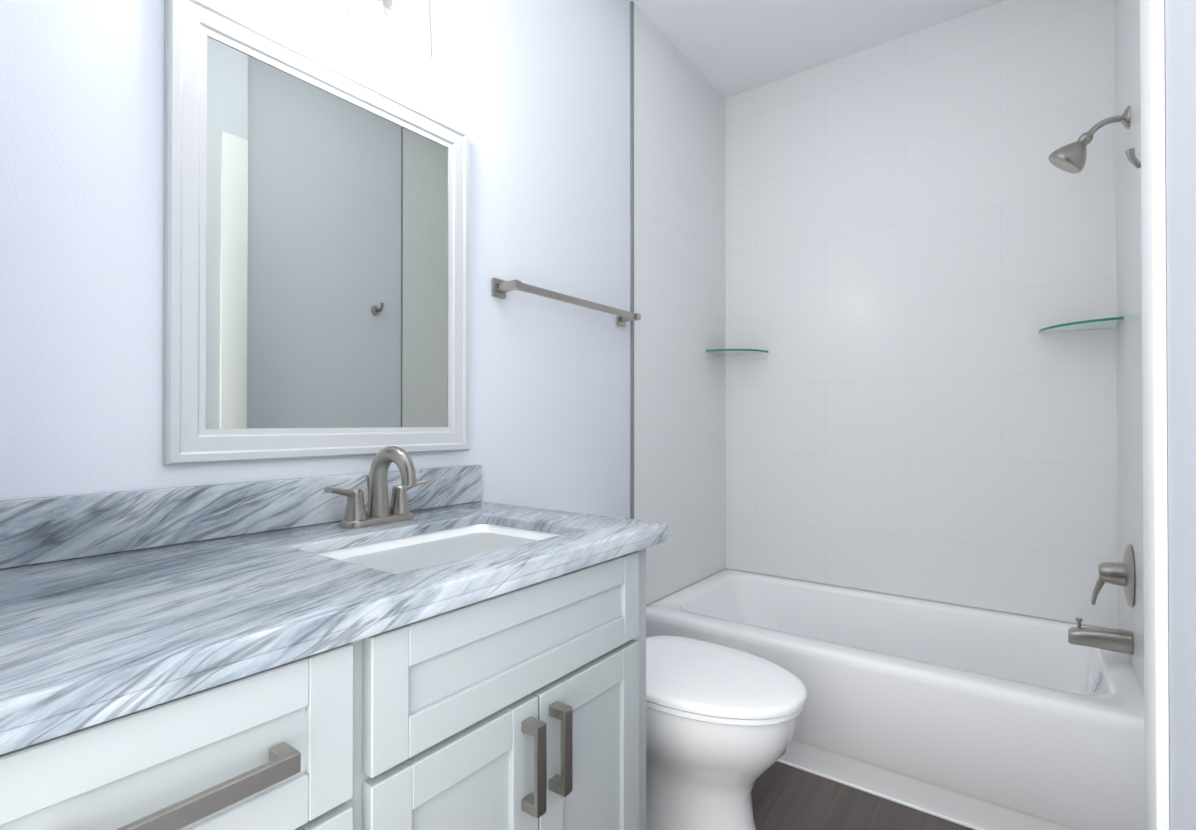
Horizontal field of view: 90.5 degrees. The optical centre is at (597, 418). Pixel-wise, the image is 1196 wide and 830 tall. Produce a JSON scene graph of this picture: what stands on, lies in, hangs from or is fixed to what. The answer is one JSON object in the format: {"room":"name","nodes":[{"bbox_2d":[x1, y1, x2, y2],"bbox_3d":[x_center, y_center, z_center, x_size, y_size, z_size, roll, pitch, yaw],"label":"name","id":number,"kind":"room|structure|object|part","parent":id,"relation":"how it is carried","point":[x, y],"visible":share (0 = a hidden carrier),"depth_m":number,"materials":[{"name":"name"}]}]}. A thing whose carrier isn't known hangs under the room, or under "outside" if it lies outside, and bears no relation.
{"room":"bathroom","nodes":[
{"label":"bathroom","id":0,"kind":"room"},
{"bbox_2d":[0,0,723,605],"bbox_3d":[-0.667,-0.216,1.114,0.100,2.520,4.259,0,0,37],"label":"wall","id":1,"kind":"structure","parent":0,"point":[532,96],"depth_m":1.25,"materials":[{"name":"white paint"}]},
{"bbox_2d":[163,0,469,464],"bbox_3d":[-0.513,-0.318,1.219,0.022,0.789,0.634,0,0,37],"label":"mirror","id":2,"kind":"object","parent":1,"relation":"attached to","point":[316,255],"visible":0.98,"depth_m":1.14,"materials":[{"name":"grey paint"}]},
{"bbox_3d":[-0.518,-0.318,1.223,0.007,0.681,0.526,0,0,37],"label":"glass","id":3,"kind":"part","parent":2,"relation":"part of","materials":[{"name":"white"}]},
{"bbox_2d":[294,0,432,63],"bbox_3d":[-0.469,-0.868,1.144,0.184,0.255,0.400,0,0,37],"label":"sconce","id":4,"kind":"object","parent":1,"relation":"attached to","point":[405,33],"visible":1,"depth_m":1.15,"materials":[{"name":"white glass"}]},
{"bbox_3d":[-0.488,-0.816,1.048,0.102,0.150,0.102,0,0,37],"label":"lamp shade","id":5,"kind":"part","parent":4,"relation":"part of","materials":[{"name":"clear glass"}]},
{"bbox_3d":[-0.384,-0.815,1.189,0.102,0.150,0.102,0,0,37],"label":"lamp shade","id":6,"kind":"part","parent":4,"relation":"part of","materials":[{"name":"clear glass"}]},
{"bbox_2d":[492,277,640,326],"bbox_3d":[-0.063,-0.344,1.779,0.076,0.048,0.623,0,0,37],"label":"towel rail","id":7,"kind":"object","parent":1,"relation":"attached to","point":[500,288],"visible":1,"depth_m":1.66,"materials":[{"name":"silver metal"}]},
{"bbox_2d":[630,1,633,518],"bbox_3d":[0.120,-0.397,2.086,0.009,2.146,0.011,0,0,37],"label":"trim","id":8,"kind":"structure","parent":1,"relation":"attached to","point":[632,258],"depth_m":2.08,"materials":[{"name":"grey metal"}]},
{"bbox_2d":[634,4,725,604],"bbox_3d":[0.353,-0.395,2.403,0.006,2.146,0.775,0,0,37],"label":"wall","id":9,"kind":"structure","parent":1,"relation":"attached to","point":[680,308],"depth_m":2.35,"materials":[{"name":"white tile"}]},
{"bbox_2d":[629,0,1005,97],"bbox_3d":[-0.081,-1.504,0.688,1.559,0.050,4.259,0,0,37],"label":"ceiling","id":10,"kind":"structure","parent":0,"point":[727,48],"depth_m":2.23,"materials":[{"name":"white paint"}]},
{"bbox_2d":[751,761,972,829],"bbox_3d":[-0.081,1.066,0.671,1.559,0.050,4.259,0,0,37],"label":"floor","id":11,"kind":"structure","parent":0,"point":[786,797],"depth_m":1.59,"materials":[{"name":"brown wood"}]},
{"bbox_2d":[0,446,667,829],"bbox_3d":[-0.379,0.547,0.930,0.570,0.991,1.009,0,0,37],"label":"bathroom vanity","id":12,"kind":"object","parent":11,"relation":"on","point":[406,646],"visible":1,"depth_m":0.75,"materials":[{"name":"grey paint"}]},
{"bbox_3d":[-0.379,0.333,0.525,0.020,0.170,0.340,0,0,37],"label":"drawer","id":13,"kind":"part","parent":12,"relation":"part of","materials":[{"name":"grey paint"}]},
{"bbox_3d":[-0.358,0.333,0.509,0.033,0.020,0.190,0,0,37],"label":"handle","id":14,"kind":"part","parent":12,"relation":"part of","materials":[{"name":"silver metal"}]},
{"bbox_3d":[-0.379,0.552,0.524,0.020,0.247,0.340,0,0,37],"label":"drawer","id":15,"kind":"part","parent":12,"relation":"part of","materials":[{"name":"grey paint"}]},
{"bbox_2d":[324,446,425,527],"bbox_3d":[-0.405,0.130,1.155,0.148,0.153,0.208,0,0,37],"label":"faucet","id":16,"kind":"object","parent":12,"relation":"on","point":[379,514],"depth_m":1.16,"materials":[{"name":"silver metal"}]},
{"bbox_2d":[315,523,558,559],"bbox_3d":[-0.259,0.296,1.036,0.336,0.139,0.463,0,0,37],"label":"sink","id":17,"kind":"object","parent":12,"relation":"in","point":[446,541],"depth_m":1.14,"materials":[{"name":"white ceramic"}]},
{"bbox_3d":[-0.181,0.674,0.790,0.020,0.507,0.280,0,0,37],"label":"door","id":18,"kind":"part","parent":12,"relation":"part of","materials":[{"name":"grey paint"}]},
{"bbox_3d":[-0.093,0.508,0.865,0.033,0.130,0.020,0,0,37],"label":"handle","id":19,"kind":"part","parent":12,"relation":"part of","materials":[{"name":"silver metal"}]},
{"bbox_3d":[-0.058,0.508,0.913,0.033,0.130,0.020,0,0,37],"label":"handle","id":20,"kind":"part","parent":12,"relation":"part of","materials":[{"name":"silver metal"}]},
{"bbox_3d":[-0.012,0.675,1.018,0.020,0.507,0.280,0,0,37],"label":"door","id":21,"kind":"part","parent":12,"relation":"part of","materials":[{"name":"grey paint"}]},
{"bbox_2d":[646,636,806,829],"bbox_3d":[0.150,0.697,1.509,0.720,0.700,0.464,0,0,37],"label":"toilet","id":22,"kind":"object","parent":11,"relation":"on","point":[721,721],"visible":0.29,"depth_m":1.36,"materials":[{"name":"white ceramic"}]},
{"bbox_3d":[0.256,0.639,1.470,0.504,0.041,0.380,0,0,37],"label":"seat lid","id":23,"kind":"part","parent":22,"relation":"part of","materials":[{"name":"white plastic"}]},
{"bbox_2d":[646,569,1144,829],"bbox_3d":[0.906,0.866,2.005,1.353,0.372,0.737,0,0,37],"label":"bathtub","id":24,"kind":"object","parent":11,"relation":"on","point":[976,718],"visible":0.67,"depth_m":1.65,"materials":[{"name":"white ceramic"}]},
{"bbox_2d":[725,568,1110,628],"bbox_3d":[1.157,-0.208,2.350,1.559,2.520,0.100,0,0,37],"label":"wall","id":25,"kind":"structure","parent":0,"point":[924,599],"depth_m":2.22,"materials":[{"name":"white paint"}]},
{"bbox_2d":[725,0,1117,628],"bbox_3d":[1.126,-0.395,2.309,1.359,2.146,0.006,0,0,37],"label":"wall","id":26,"kind":"structure","parent":25,"relation":"attached to","point":[920,240],"depth_m":2.21,"materials":[{"name":"white tile"}]},
{"bbox_2d":[706,349,768,355],"bbox_3d":[0.604,-0.290,2.566,0.200,0.008,0.200,0,0,37],"label":"glass shelf","id":27,"kind":"object","parent":26,"relation":"attached to","point":[727,352],"visible":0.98,"depth_m":2.55,"materials":[{"name":"teal"}]},
{"bbox_2d":[1038,317,1122,333],"bbox_3d":[1.524,-0.295,1.884,0.200,0.008,0.200,0,0,37],"label":"glass shelf","id":28,"kind":"object","parent":26,"relation":"attached to","point":[1106,323],"visible":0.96,"depth_m":1.87,"materials":[{"name":"teal"}]},
{"bbox_2d":[1165,0,1195,829],"bbox_3d":[0.437,-0.221,0.315,0.093,2.520,0.990,0,0,37],"label":"wall jog","id":29,"kind":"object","parent":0,"point":[1180,58],"depth_m":0.60,"materials":[{"name":"white paint"}]},
{"bbox_2d":[1140,0,1169,829],"bbox_3d":[0.661,-0.009,0.705,0.012,2.100,0.090,0,0,37],"label":"door frame","id":30,"kind":"structure","parent":29,"relation":"attached to","point":[1155,430],"depth_m":0.67,"materials":[{"name":"white paint"}]},
{"bbox_3d":[0.505,-0.221,0.245,0.100,2.520,4.259,0,0,37],"label":"wall","id":31,"kind":"structure","parent":0,"visible":0},
{"bbox_2d":[1115,0,1143,694],"bbox_3d":[1.440,-0.400,1.597,0.006,2.146,0.775,0,0,37],"label":"wall","id":32,"kind":"structure","parent":31,"relation":"attached to","point":[1129,326],"depth_m":1.63,"materials":[{"name":"white tile"}]},
{"bbox_2d":[1048,106,1129,172],"bbox_3d":[1.383,-0.778,1.676,0.176,0.152,0.094,0,0,37],"label":"shower head","id":33,"kind":"object","parent":32,"relation":"attached to","point":[1070,158],"visible":1,"depth_m":1.67},
{"bbox_2d":[1068,617,1132,654],"bbox_3d":[1.399,0.603,1.655,0.136,0.077,0.062,0,0,37],"label":"tub spout","id":34,"kind":"object","parent":32,"relation":"attached to","point":[1117,640],"visible":1,"depth_m":1.64,"materials":[{"name":"silver metal"}]},
{"bbox_2d":[1091,544,1135,606],"bbox_3d":[1.419,0.432,1.641,0.086,0.178,0.168,0,0,37],"label":"tub valve","id":35,"kind":"object","parent":32,"relation":"attached to","point":[1119,574],"visible":1,"depth_m":1.61,"materials":[{"name":"silver metal"}]},
{"bbox_2d":[1125,148,1140,168],"bbox_3d":[1.099,-0.520,1.189,0.064,0.053,0.044,0,0,37],"label":"robe hook","id":36,"kind":"object","parent":31,"relation":"attached to","point":[1132,158],"visible":0.29,"depth_m":1.20,"materials":[{"name":"silver metal"}]}
]}

